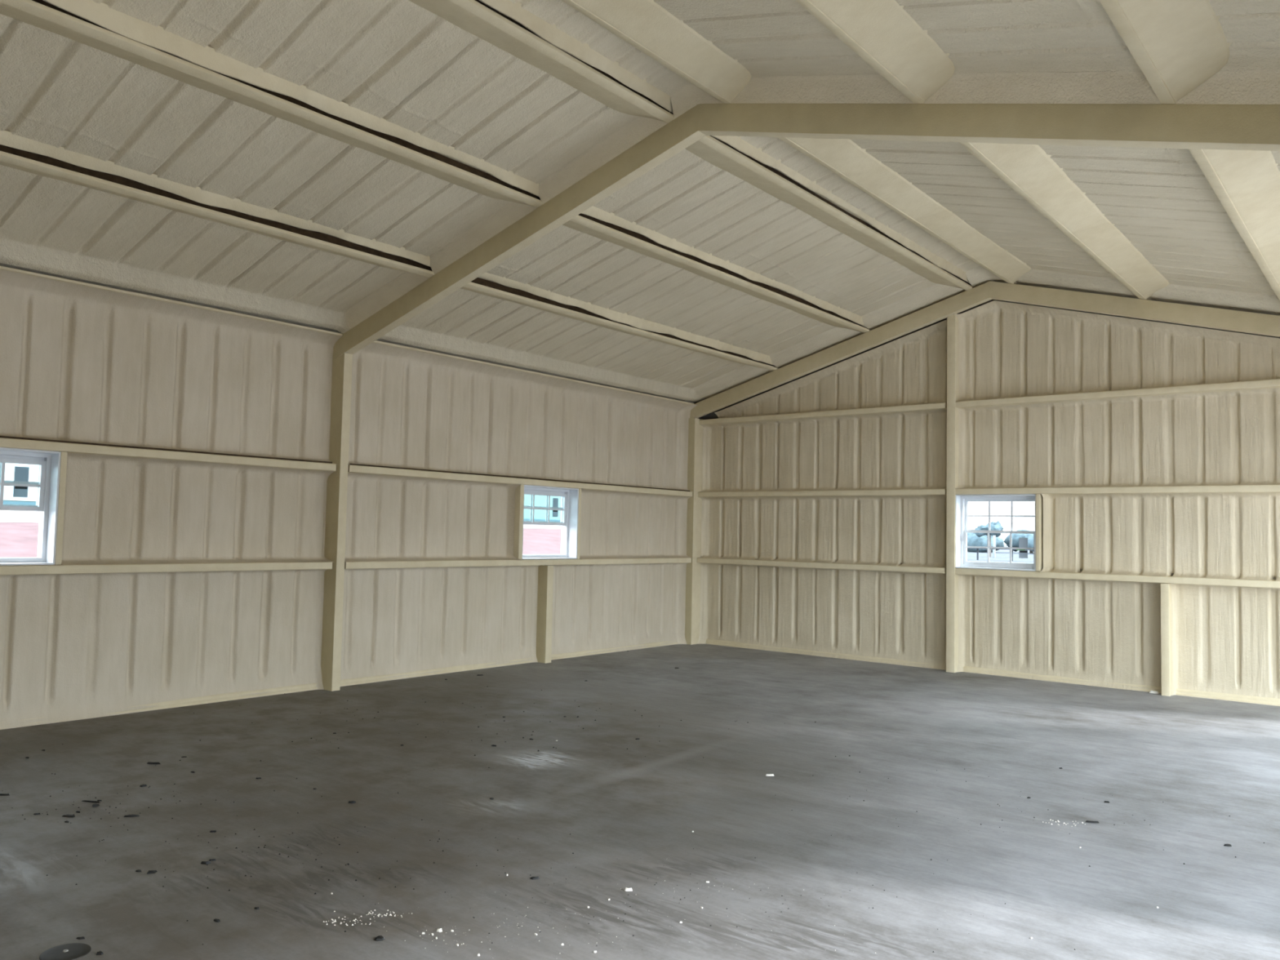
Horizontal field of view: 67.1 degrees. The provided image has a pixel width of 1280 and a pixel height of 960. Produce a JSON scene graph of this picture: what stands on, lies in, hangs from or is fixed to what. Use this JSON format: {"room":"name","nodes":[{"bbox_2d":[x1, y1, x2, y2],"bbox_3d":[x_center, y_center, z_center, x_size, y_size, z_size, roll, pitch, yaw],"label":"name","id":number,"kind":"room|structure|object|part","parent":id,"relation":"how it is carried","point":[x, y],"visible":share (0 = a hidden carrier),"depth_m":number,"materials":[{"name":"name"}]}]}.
{"room":"empty warehouse","nodes":[
{"label":"empty warehouse","id":0,"kind":"room"},
{"bbox_2d":[0,269,698,729],"bbox_3d":[-3.057,0.209,9.562,0.383,3.740,12.640,-1,-4,39],"label":"wall","id":1,"kind":"structure","parent":0,"point":[78,362],"depth_m":9.25,"materials":[{"name":"metal"}]},
{"bbox_2d":[0,447,67,565],"bbox_3d":[-4.959,0.196,7.285,0.272,0.890,1.035,-1,-4,39],"label":"window","id":2,"kind":"structure","parent":1,"relation":"in","point":[52,465],"depth_m":7.58,"materials":[{"name":"plastic"}]},
{"bbox_3d":[-5.020,0.005,7.359,0.030,0.412,0.842,-1,-4,39],"label":"sash","id":3,"kind":"part","parent":2,"relation":"part of","materials":[{"name":"white plastic"}]},
{"bbox_3d":[-4.992,0.026,7.335,0.030,0.398,0.842,-1,-4,39],"label":"sash","id":4,"kind":"part","parent":2,"relation":"part of","materials":[{"name":"white plastic"}]},
{"bbox_3d":[-5.063,1.293,7.133,0.235,1.186,6.190,-1,-4,39],"label":"foam panel","id":5,"kind":"part","parent":1,"relation":"part of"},
{"bbox_2d":[0,561,332,575],"bbox_3d":[-5.016,0.668,7.124,0.174,0.076,6.145,-1,-4,39],"label":"girt","id":6,"kind":"object","parent":1,"relation":"attached to","point":[216,566],"visible":0.96,"depth_m":8.16,"materials":[{"name":"metal"}]},
{"bbox_2d":[0,435,336,471],"bbox_3d":[-4.996,-0.301,7.177,0.174,0.092,6.145,-1,-4,39],"label":"girt","id":7,"kind":"object","parent":1,"relation":"attached to","point":[6,442],"visible":0.99,"depth_m":8.18,"materials":[{"name":"metal"}]},
{"bbox_2d":[0,266,342,335],"bbox_3d":[-4.983,-1.697,7.283,0.210,0.192,6.170,-1,-4,39],"label":"strut","id":8,"kind":"object","parent":1,"relation":"attached to","point":[40,275],"visible":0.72,"depth_m":8.23,"materials":[{"name":"metal"}]},
{"bbox_3d":[-4.972,-0.965,7.221,0.341,1.285,6.190,-1,-4,39],"label":"foam panel","id":9,"kind":"part","parent":1,"relation":"part of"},
{"bbox_3d":[-3.818,0.292,8.597,0.339,0.898,2.465,-1,-4,39],"label":"foam panel","id":10,"kind":"part","parent":1,"relation":"part of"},
{"bbox_2d":[3,640,678,724],"bbox_3d":[-3.172,2.018,9.520,0.075,0.084,12.350,-1,-4,39],"label":"baseboard","id":11,"kind":"structure","parent":1,"relation":"attached to","point":[233,695],"depth_m":9.48,"materials":[{"name":"metal"}]},
{"bbox_3d":[-2.234,0.431,10.532,0.342,0.898,2.365,-1,-4,39],"label":"foam panel","id":12,"kind":"part","parent":1,"relation":"part of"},
{"bbox_3d":[-2.142,1.550,10.706,0.233,1.186,2.875,-1,-4,39],"label":"foam panel","id":13,"kind":"part","parent":1,"relation":"part of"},
{"bbox_2d":[344,557,691,568],"bbox_3d":[-1.150,1.008,11.856,0.174,0.076,5.785,-1,-4,39],"label":"girt","id":14,"kind":"object","parent":1,"relation":"attached to","point":[437,563],"visible":0.98,"depth_m":11.16,"materials":[{"name":"metal"}]},
{"bbox_2d":[347,463,692,496],"bbox_3d":[-1.130,0.039,11.909,0.174,0.092,5.785,-1,-4,39],"label":"girt","id":15,"kind":"object","parent":1,"relation":"attached to","point":[353,468],"visible":0.99,"depth_m":11.20,"materials":[{"name":"metal"}]},
{"bbox_3d":[-1.117,-0.626,11.942,0.340,1.285,5.838,-1,-4,39],"label":"foam panel","id":16,"kind":"part","parent":1,"relation":"part of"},
{"bbox_2d":[372,340,694,404],"bbox_3d":[-1.051,-1.351,12.096,0.210,0.192,6.060,-1,-4,39],"label":"strut","id":17,"kind":"object","parent":1,"relation":"attached to","point":[375,341],"visible":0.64,"depth_m":11.44,"materials":[{"name":"metal"}]},
{"bbox_2d":[513,484,581,559],"bbox_3d":[-1.190,0.527,11.897,0.272,0.890,1.065,-1,-4,39],"label":"window","id":18,"kind":"structure","parent":1,"relation":"in","point":[571,498],"depth_m":12.14,"materials":[{"name":"plastic"}]},
{"bbox_3d":[-1.252,0.337,11.971,0.030,0.412,0.872,-1,-4,39],"label":"sash","id":19,"kind":"part","parent":18,"relation":"part of","materials":[{"name":"white plastic"}]},
{"bbox_3d":[-1.224,0.357,11.947,0.030,0.398,0.872,-1,-4,39],"label":"sash","id":20,"kind":"part","parent":18,"relation":"part of","materials":[{"name":"white plastic"}]},
{"bbox_3d":[-1.241,0.529,11.948,0.100,0.858,0.932,-1,-4,39],"label":"frame","id":21,"kind":"part","parent":18,"relation":"part of","materials":[{"name":"white plastic"}]},
{"bbox_3d":[-0.268,1.715,12.997,0.236,1.186,2.873,-1,-4,39],"label":"foam panel","id":22,"kind":"part","parent":1,"relation":"part of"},
{"bbox_3d":[-0.057,0.623,13.205,0.343,0.898,2.406,-1,-4,39],"label":"foam panel","id":23,"kind":"part","parent":1,"relation":"part of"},
{"bbox_2d":[0,644,1279,959],"bbox_3d":[0.326,2.050,6.679,9.200,0.150,12.620,-1,-4,39],"label":"floor","id":24,"kind":"structure","parent":0,"point":[913,737],"depth_m":5.36,"materials":[{"name":"concrete"}]},
{"bbox_2d":[0,793,8,795],"bbox_3d":[-3.701,1.827,5.614,0.079,0.010,0.021,1,-3,3],"label":"scrap","id":25,"kind":"object","parent":24,"relation":"on","point":[1,794],"visible":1,"depth_m":5.61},
{"bbox_2d":[39,942,91,959],"bbox_3d":[-2.130,1.748,3.581,0.166,0.011,0.166,-1,-4,39],"label":"disc","id":26,"kind":"object","parent":24,"relation":"on","point":[73,951],"visible":1,"depth_m":3.57,"materials":[{"name":"grey metal"}]},
{"bbox_2d":[62,813,75,817],"bbox_3d":[-3.096,1.820,5.238,0.070,0.009,0.036,1,-3,3],"label":"scrap","id":27,"kind":"object","parent":24,"relation":"on","point":[68,815],"visible":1,"depth_m":5.23,"materials":[{"name":"grey"}]},
{"bbox_2d":[82,800,100,803],"bbox_3d":[-3.136,1.835,5.518,0.130,0.007,0.011,1,-3,12],"label":"strip","id":28,"kind":"object","parent":24,"relation":"on","point":[83,800],"visible":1,"depth_m":5.51,"materials":[{"name":"black"}]},
{"bbox_2d":[96,951,103,955],"bbox_3d":[-2.001,1.752,3.577,0.023,0.009,0.021,0,-3,23],"label":"scrap","id":29,"kind":"object","parent":24,"relation":"on","point":[100,953],"visible":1,"depth_m":3.57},
{"bbox_2d":[123,814,139,817],"bbox_3d":[-2.768,1.828,5.259,0.081,0.009,0.021,2,-3,-12],"label":"scrap","id":30,"kind":"object","parent":24,"relation":"on","point":[127,815],"visible":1,"depth_m":5.25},
{"bbox_2d":[146,870,157,874],"bbox_3d":[-2.235,1.793,4.421,0.039,0.009,0.032,2,-3,-8],"label":"scrap","id":31,"kind":"object","parent":24,"relation":"on","point":[148,871],"visible":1,"depth_m":4.42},
{"bbox_2d":[146,761,160,764],"bbox_3d":[-3.232,1.881,6.424,0.101,0.010,0.030,1,-3,1],"label":"scrap","id":32,"kind":"object","parent":24,"relation":"on","point":[148,762],"visible":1,"depth_m":6.41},
{"bbox_2d":[200,861,210,864],"bbox_3d":[-2.048,1.804,4.557,0.045,0.010,0.026,3,-4,-27],"label":"scrap","id":33,"kind":"object","parent":24,"relation":"on","point":[202,862],"visible":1,"depth_m":4.55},
{"bbox_2d":[320,351,352,691],"bbox_3d":[-3.030,0.382,9.599,0.253,3.360,0.095,-1,-4,39],"label":"column","id":34,"kind":"structure","parent":24,"relation":"on","point":[341,379],"depth_m":9.53,"materials":[{"name":"metal"}]},
{"bbox_2d":[373,935,384,941],"bbox_3d":[-1.014,1.782,3.756,0.039,0.010,0.030,3,-3,-25],"label":"scrap","id":35,"kind":"object","parent":24,"relation":"on","point":[379,938],"visible":1,"depth_m":3.75,"materials":[{"name":"black"}]},
{"bbox_2d":[529,876,539,879],"bbox_3d":[-0.485,1.831,4.445,0.045,0.010,0.018,2,-3,-12],"label":"scrap","id":36,"kind":"object","parent":24,"relation":"on","point":[531,877],"visible":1,"depth_m":4.44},
{"bbox_2d":[536,564,553,662],"bbox_3d":[-1.167,1.635,11.818,0.170,1.178,0.106,-1,-4,39],"label":"post","id":37,"kind":"object","parent":24,"relation":"on","point":[545,573],"visible":1,"depth_m":11.77,"materials":[{"name":"metal"}]},
{"bbox_2d":[624,887,632,891],"bbox_3d":[-0.052,1.832,4.324,0.036,0.012,0.014,1,-3,0],"label":"crumb","id":38,"kind":"object","parent":24,"relation":"on","point":[626,888],"visible":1,"depth_m":4.32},
{"bbox_2d":[8,689,1264,952],"bbox_3d":[-1.006,1.941,6.647,9.479,0.009,6.407,-1,-4,39],"label":"dark grit","id":39,"kind":"object","parent":24,"relation":"on","point":[541,690],"visible":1,"depth_m":5.00,"materials":[{"name":"black"}]},
{"bbox_2d":[684,417,702,644],"bbox_3d":[0.745,0.744,14.223,0.248,3.300,0.212,-1,-4,39],"label":"column","id":40,"kind":"structure","parent":24,"relation":"on","point":[695,462],"depth_m":14.12,"materials":[{"name":"metal"}]},
{"bbox_2d":[323,819,1085,959],"bbox_3d":[0.870,1.838,4.031,4.134,0.007,1.872,2,-3,-20],"label":"foam grit","id":41,"kind":"object","parent":24,"relation":"on","point":[346,924],"visible":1,"depth_m":3.94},
{"bbox_2d":[946,314,958,672],"bbox_3d":[3.860,0.149,11.858,0.108,4.360,0.239,-1,-4,39],"label":"column","id":42,"kind":"structure","parent":24,"relation":"on","point":[952,579],"depth_m":11.76,"materials":[{"name":"metal"}]},
{"bbox_2d":[1085,820,1099,822],"bbox_3d":[2.588,1.954,5.527,0.080,0.010,0.022,1,-3,6],"label":"scrap","id":43,"kind":"object","parent":24,"relation":"on","point":[1087,821],"visible":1,"depth_m":5.52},
{"bbox_2d":[1149,690,1159,693],"bbox_3d":[5.504,2.270,10.340,0.094,0.028,0.026,-1,-4,40],"label":"crumb","id":44,"kind":"object","parent":24,"relation":"on","point":[1150,691],"visible":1,"depth_m":10.33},
{"bbox_2d":[1160,582,1172,696],"bbox_3d":[5.609,1.693,10.285,0.081,1.178,0.170,-1,-4,39],"label":"post","id":45,"kind":"object","parent":24,"relation":"on","point":[1166,588],"visible":1,"depth_m":10.22,"materials":[{"name":"metal"}]},
{"bbox_2d":[0,0,1279,403],"bbox_3d":[0.409,-2.230,6.905,9.460,1.453,12.700,-1,-4,39],"label":"ceiling","id":46,"kind":"structure","parent":0,"point":[401,63],"depth_m":7.29,"materials":[{"name":"metal"}]},
{"bbox_3d":[-4.438,-1.876,6.848,1.470,0.537,6.187,-1,-4,39],"label":"foam panel","id":47,"kind":"part","parent":46,"relation":"part of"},
{"bbox_3d":[-3.327,-2.289,5.970,1.358,0.508,6.187,-1,-4,39],"label":"foam panel","id":48,"kind":"part","parent":46,"relation":"part of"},
{"bbox_3d":[-2.269,-2.682,5.134,1.333,0.502,6.187,-1,-4,39],"label":"foam panel","id":49,"kind":"part","parent":46,"relation":"part of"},
{"bbox_2d":[333,104,706,359],"bbox_3d":[-1.300,-1.955,8.354,4.490,1.417,0.106,-1,-4,39],"label":"rafter","id":50,"kind":"object","parent":46,"relation":"attached to","point":[682,131],"visible":1,"depth_m":7.97,"materials":[{"name":"metal"}]},
{"bbox_2d":[0,129,434,277],"bbox_3d":[-3.941,-2.112,6.495,0.389,0.211,6.223,-1,-4,39],"label":"purlin","id":51,"kind":"object","parent":50,"relation":"on","point":[16,152],"visible":0.96,"depth_m":7.08,"materials":[{"name":"metal"}]},
{"bbox_2d":[0,0,542,207],"bbox_3d":[-2.875,-2.508,5.653,0.393,0.212,6.223,-1,-4,39],"label":"purlin","id":52,"kind":"object","parent":50,"relation":"on","point":[90,23],"visible":1,"depth_m":6.04,"materials":[{"name":"metal"}]},
{"bbox_2d":[408,0,675,123],"bbox_3d":[-1.826,-2.897,4.824,0.389,0.211,6.223,-1,-4,39],"label":"purlin","id":53,"kind":"object","parent":50,"relation":"on","point":[504,24],"visible":1,"depth_m":6.21,"materials":[{"name":"metal"}]},
{"bbox_3d":[-0.508,-1.532,11.660,1.472,0.539,6.069,-1,-4,39],"label":"foam panel","id":54,"kind":"part","parent":46,"relation":"part of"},
{"bbox_3d":[-1.531,-2.925,4.549,0.438,0.226,6.187,-1,-4,39],"label":"foam panel","id":55,"kind":"part","parent":46,"relation":"part of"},
{"bbox_2d":[460,272,778,370],"bbox_3d":[-0.038,-1.769,11.272,0.387,0.211,6.122,-1,-4,39],"label":"purlin","id":56,"kind":"object","parent":46,"relation":"attached to","point":[486,284],"visible":0.91,"depth_m":10.65,"materials":[{"name":"metal"}]},
{"bbox_2d":[561,0,751,103],"bbox_3d":[-1.204,-2.913,4.317,0.386,0.211,6.223,-1,-4,39],"label":"purlin","id":57,"kind":"object","parent":46,"relation":"attached to","point":[646,25],"visible":0.99,"depth_m":6.01,"materials":[{"name":"metal"}]},
{"bbox_3d":[0.604,-1.944,10.781,1.358,0.509,6.069,-1,-4,39],"label":"foam panel","id":58,"kind":"part","parent":46,"relation":"part of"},
{"bbox_2d":[562,205,871,333],"bbox_3d":[1.030,-2.165,10.427,0.385,0.210,6.122,-1,-4,39],"label":"purlin","id":59,"kind":"object","parent":46,"relation":"attached to","point":[596,222],"visible":0.84,"depth_m":9.80,"materials":[{"name":"metal"}]},
{"bbox_3d":[1.662,-2.337,9.945,1.334,0.503,6.069,-1,-4,39],"label":"foam panel","id":60,"kind":"part","parent":46,"relation":"part of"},
{"bbox_3d":[-0.778,-2.710,3.918,1.398,0.519,6.187,-1,-4,39],"label":"foam panel","id":61,"kind":"part","parent":46,"relation":"part of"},
{"bbox_2d":[669,111,973,290],"bbox_3d":[2.076,-2.555,9.601,0.392,0.212,6.122,-1,-4,39],"label":"purlin","id":62,"kind":"object","parent":46,"relation":"attached to","point":[734,155],"visible":0.91,"depth_m":8.94,"materials":[{"name":"metal"}]},
{"bbox_2d":[689,281,992,417],"bbox_3d":[2.450,-1.626,12.945,4.490,1.417,0.101,-1,-4,39],"label":"rafter","id":63,"kind":"object","parent":46,"relation":"attached to","point":[979,295],"visible":0.98,"depth_m":12.66,"materials":[{"name":"metal"}]},
{"bbox_3d":[2.399,-2.580,9.360,0.438,0.228,6.069,-1,-4,39],"label":"foam panel","id":64,"kind":"part","parent":46,"relation":"part of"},
{"bbox_2d":[777,137,1031,284],"bbox_3d":[2.701,-2.571,9.091,0.393,0.212,6.122,-1,-4,39],"label":"purlin","id":65,"kind":"object","parent":46,"relation":"attached to","point":[843,157],"visible":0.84,"depth_m":8.73,"materials":[{"name":"metal"}]},
{"bbox_2d":[697,103,1279,151],"bbox_3d":[2.179,-2.038,5.517,4.490,1.417,0.106,-1,-4,39],"label":"rafter","id":66,"kind":"object","parent":46,"relation":"attached to","point":[1194,126],"visible":1,"depth_m":5.50,"materials":[{"name":"metal"}]},
{"bbox_2d":[795,0,955,103],"bbox_3d":[-0.121,-2.557,3.406,0.388,0.211,6.223,-1,-4,39],"label":"purlin","id":67,"kind":"object","parent":66,"relation":"on","point":[881,33],"visible":0.98,"depth_m":5.19,"materials":[{"name":"metal"}]},
{"bbox_2d":[1099,0,1231,104],"bbox_3d":[0.918,-2.215,2.533,0.387,0.210,6.223,-1,-4,39],"label":"purlin","id":68,"kind":"object","parent":66,"relation":"on","point":[1178,46],"visible":1,"depth_m":4.41,"materials":[{"name":"metal"}]},
{"bbox_3d":[3.152,-2.364,8.729,1.397,0.519,6.069,-1,-4,39],"label":"foam panel","id":69,"kind":"part","parent":46,"relation":"part of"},
{"bbox_3d":[0.282,-2.361,3.027,1.340,0.505,6.187,-1,-4,39],"label":"foam panel","id":70,"kind":"part","parent":46,"relation":"part of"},
{"bbox_2d":[959,142,1168,300],"bbox_3d":[3.781,-2.214,8.183,0.386,0.210,6.122,-1,-4,39],"label":"purlin","id":71,"kind":"object","parent":46,"relation":"attached to","point":[1028,170],"visible":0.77,"depth_m":7.73,"materials":[{"name":"metal"}]},
{"bbox_2d":[989,280,1279,337],"bbox_3d":[5.930,-1.708,10.108,4.490,1.417,0.101,-1,-4,39],"label":"rafter","id":72,"kind":"object","parent":46,"relation":"attached to","point":[1264,324],"visible":1,"depth_m":10.47,"materials":[{"name":"metal"}]},
{"bbox_3d":[4.212,-2.015,7.838,1.340,0.503,6.069,-1,-4,39],"label":"foam panel","id":73,"kind":"part","parent":46,"relation":"part of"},
{"bbox_3d":[1.354,-2.009,2.126,1.428,0.527,6.187,-1,-4,39],"label":"foam panel","id":74,"kind":"part","parent":46,"relation":"part of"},
{"bbox_2d":[1188,148,1279,300],"bbox_3d":[4.820,-1.872,7.310,0.387,0.212,6.122,-1,-4,39],"label":"purlin","id":75,"kind":"object","parent":46,"relation":"attached to","point":[1246,183],"visible":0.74,"depth_m":6.32,"materials":[{"name":"metal"}]},
{"bbox_3d":[5.285,-1.662,6.936,1.430,0.526,6.069,-1,-4,39],"label":"foam panel","id":76,"kind":"part","parent":46,"relation":"part of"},
{"bbox_2d":[697,285,1279,706],"bbox_3d":[4.244,-0.145,11.549,9.200,4.970,0.386,-1,-4,39],"label":"wall","id":77,"kind":"structure","parent":0,"point":[1225,639],"depth_m":11.40,"materials":[{"name":"metal"}]},
{"bbox_2d":[697,557,946,573],"bbox_3d":[2.325,1.144,13.007,3.715,0.076,0.174,-1,-4,39],"label":"girt","id":78,"kind":"object","parent":77,"relation":"attached to","point":[702,560],"visible":0.99,"depth_m":12.78,"materials":[{"name":"metal"}]},
{"bbox_3d":[2.344,1.770,13.005,3.745,1.186,0.222,-1,-4,39],"label":"foam panel","id":79,"kind":"part","parent":77,"relation":"part of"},
{"bbox_2d":[697,488,946,497],"bbox_3d":[2.345,0.183,13.059,3.715,0.075,0.174,-1,-4,39],"label":"girt","id":80,"kind":"object","parent":77,"relation":"attached to","point":[909,491],"visible":1,"depth_m":12.82,"materials":[{"name":"metal"}]},
{"bbox_3d":[2.366,-0.348,13.094,3.745,1.001,0.286,-1,-4,39],"label":"foam panel","id":81,"kind":"part","parent":77,"relation":"part of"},
{"bbox_3d":[2.368,0.666,13.067,3.745,0.898,0.304,-1,-4,39],"label":"foam panel","id":82,"kind":"part","parent":77,"relation":"part of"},
{"bbox_2d":[699,402,946,425],"bbox_3d":[2.367,-0.880,13.117,3.715,0.075,0.174,-1,-4,39],"label":"girt","id":83,"kind":"object","parent":77,"relation":"attached to","point":[941,406],"visible":1,"depth_m":12.89,"materials":[{"name":"metal"}]},
{"bbox_3d":[2.510,-1.438,13.111,3.505,1.056,0.199,-1,-4,39],"label":"foam panel","id":84,"kind":"part","parent":77,"relation":"part of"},
{"bbox_2d":[706,639,1279,705],"bbox_3d":[4.254,2.281,11.490,8.900,0.083,0.075,-1,-4,39],"label":"baseboard","id":85,"kind":"structure","parent":77,"relation":"attached to","point":[1266,700],"depth_m":11.23,"materials":[{"name":"metal"}]},
{"bbox_2d":[955,493,1043,571],"bbox_3d":[4.287,0.620,11.504,0.995,0.890,0.272,-1,-4,39],"label":"window","id":86,"kind":"structure","parent":77,"relation":"in","point":[962,501],"depth_m":11.52,"materials":[{"name":"plastic"}]},
{"bbox_3d":[4.300,0.810,11.550,0.862,0.412,0.030,-1,-4,39],"label":"sash","id":87,"kind":"part","parent":86,"relation":"part of","materials":[{"name":"white plastic"}]},
{"bbox_3d":[4.331,0.433,11.599,0.862,0.412,0.030,-1,-4,39],"label":"sash","id":88,"kind":"part","parent":86,"relation":"part of","materials":[{"name":"clear glass"}]},
{"bbox_3d":[4.742,1.713,11.051,2.232,1.186,0.220,-1,-4,39],"label":"foam panel","id":89,"kind":"part","parent":77,"relation":"part of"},
{"bbox_3d":[5.668,-1.591,10.480,4.510,1.206,0.293,-1,-4,39],"label":"foam panel","id":90,"kind":"part","parent":77,"relation":"part of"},
{"bbox_3d":[5.801,-0.429,10.293,4.910,1.001,0.289,-1,-4,39],"label":"foam panel","id":91,"kind":"part","parent":77,"relation":"part of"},
{"bbox_2d":[955,378,1279,408],"bbox_3d":[5.806,-0.962,10.314,4.910,0.076,0.174,-1,-4,39],"label":"girt","id":92,"kind":"object","parent":77,"relation":"attached to","point":[1264,384],"visible":1,"depth_m":10.60,"materials":[{"name":"metal"}]},
{"bbox_2d":[955,484,1279,494],"bbox_3d":[5.783,0.101,10.256,4.910,0.076,0.174,-1,-4,39],"label":"girt","id":93,"kind":"object","parent":77,"relation":"attached to","point":[1231,488],"visible":1,"depth_m":10.55,"materials":[{"name":"metal"}]},
{"bbox_2d":[955,568,1279,588],"bbox_3d":[5.763,1.062,10.203,4.910,0.076,0.174,-1,-4,39],"label":"girt","id":94,"kind":"object","parent":77,"relation":"attached to","point":[1132,578],"visible":0.98,"depth_m":10.50,"materials":[{"name":"metal"}]},
{"bbox_3d":[6.175,0.573,9.920,3.895,0.898,0.384,-1,-4,39],"label":"foam panel","id":95,"kind":"part","parent":77,"relation":"part of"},
{"bbox_3d":[6.673,1.667,9.472,2.598,1.186,0.219,-1,-4,39],"label":"foam panel","id":96,"kind":"part","parent":77,"relation":"part of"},
{"label":"outside","id":97,"kind":"structure","parent":0,"visible":0},
{"bbox_2d":[967,544,1033,563],"bbox_3d":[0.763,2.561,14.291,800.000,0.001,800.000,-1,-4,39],"label":"ground","id":98,"kind":"structure","parent":97,"point":[1002,555],"depth_m":98.96,"materials":[{"name":"white snow"}]},
{"bbox_2d":[967,533,1004,552],"bbox_3d":[49.532,9.095,139.107,5.642,3.168,7.226,-1,-4,39],"label":"tree","id":99,"kind":"object","parent":98,"relation":"on","point":[973,540],"visible":0.56,"depth_m":136.85,"materials":[{"name":"green plant"}]},
{"bbox_2d":[974,520,1003,556],"bbox_3d":[36.549,6.142,101.117,2.794,3.838,2.696,-1,-4,39],"label":"tree","id":100,"kind":"object","parent":98,"relation":"on","point":[994,526],"visible":0.76,"depth_m":100.44,"materials":[{"name":"green plant"}]},
{"bbox_3d":[36.570,5.117,101.173,2.794,1.785,2.696,-1,-4,39],"label":"crown","id":101,"kind":"part","parent":100,"relation":"part of","materials":[{"name":"blue plant"}]},
{"bbox_2d":[992,535,995,557],"bbox_3d":[36.230,6.800,98.821,0.240,2.260,0.240,-1,-4,39],"label":"marker post","id":102,"kind":"object","parent":98,"relation":"on","point":[993,536],"visible":0.98,"depth_m":98.74,"materials":[{"name":"white"}]},
{"bbox_2d":[967,547,1033,560],"bbox_3d":[32.253,6.464,83.238,24.060,1.060,0.960,-1,-4,39],"label":"fence","id":103,"kind":"object","parent":98,"relation":"on","point":[1012,549],"visible":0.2,"depth_m":83.82,"materials":[{"name":"grey metal"}]},
{"bbox_3d":[32.293,5.975,83.253,24.000,0.080,0.940,-1,-4,39],"label":"rail","id":104,"kind":"part","parent":103,"relation":"part of","materials":[{"name":"grey metal"}]},
{"bbox_2d":[1003,529,1033,553],"bbox_3d":[57.147,8.948,140.855,7.857,3.439,5.946,-1,-4,39],"label":"tree","id":105,"kind":"object","parent":98,"relation":"on","point":[1015,537],"visible":0.26,"depth_m":140.34,"materials":[{"name":"green plant"}]},
{"bbox_2d":[1027,535,1033,551],"bbox_3d":[56.657,8.722,133.106,7.591,3.388,6.638,-1,-4,39],"label":"tree","id":106,"kind":"object","parent":98,"relation":"on","point":[1030,539],"visible":0.09,"depth_m":132.12,"materials":[{"name":"green plant"}]},
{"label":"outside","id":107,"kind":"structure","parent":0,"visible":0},
{"bbox_2d":[0,522,560,557],"bbox_3d":[-28.420,2.401,39.439,63.000,1.973,62.000,-1,-4,39],"label":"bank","id":108,"kind":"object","parent":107,"point":[17,540],"visible":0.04,"depth_m":24.61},
{"bbox_2d":[0,462,560,528],"bbox_3d":[-12.099,0.650,50.803,12.800,5.350,60.800,-1,-4,39],"label":"metal building","id":109,"kind":"structure","parent":108,"relation":"on","point":[6,516],"depth_m":31.64,"materials":[{"name":"teal"}]},
{"bbox_3d":[-20.059,-0.856,31.548,0.050,3.080,1.500,-1,-4,39],"label":"white door","id":110,"kind":"part","parent":109,"relation":"part of","materials":[{"name":"paint"}]}
]}

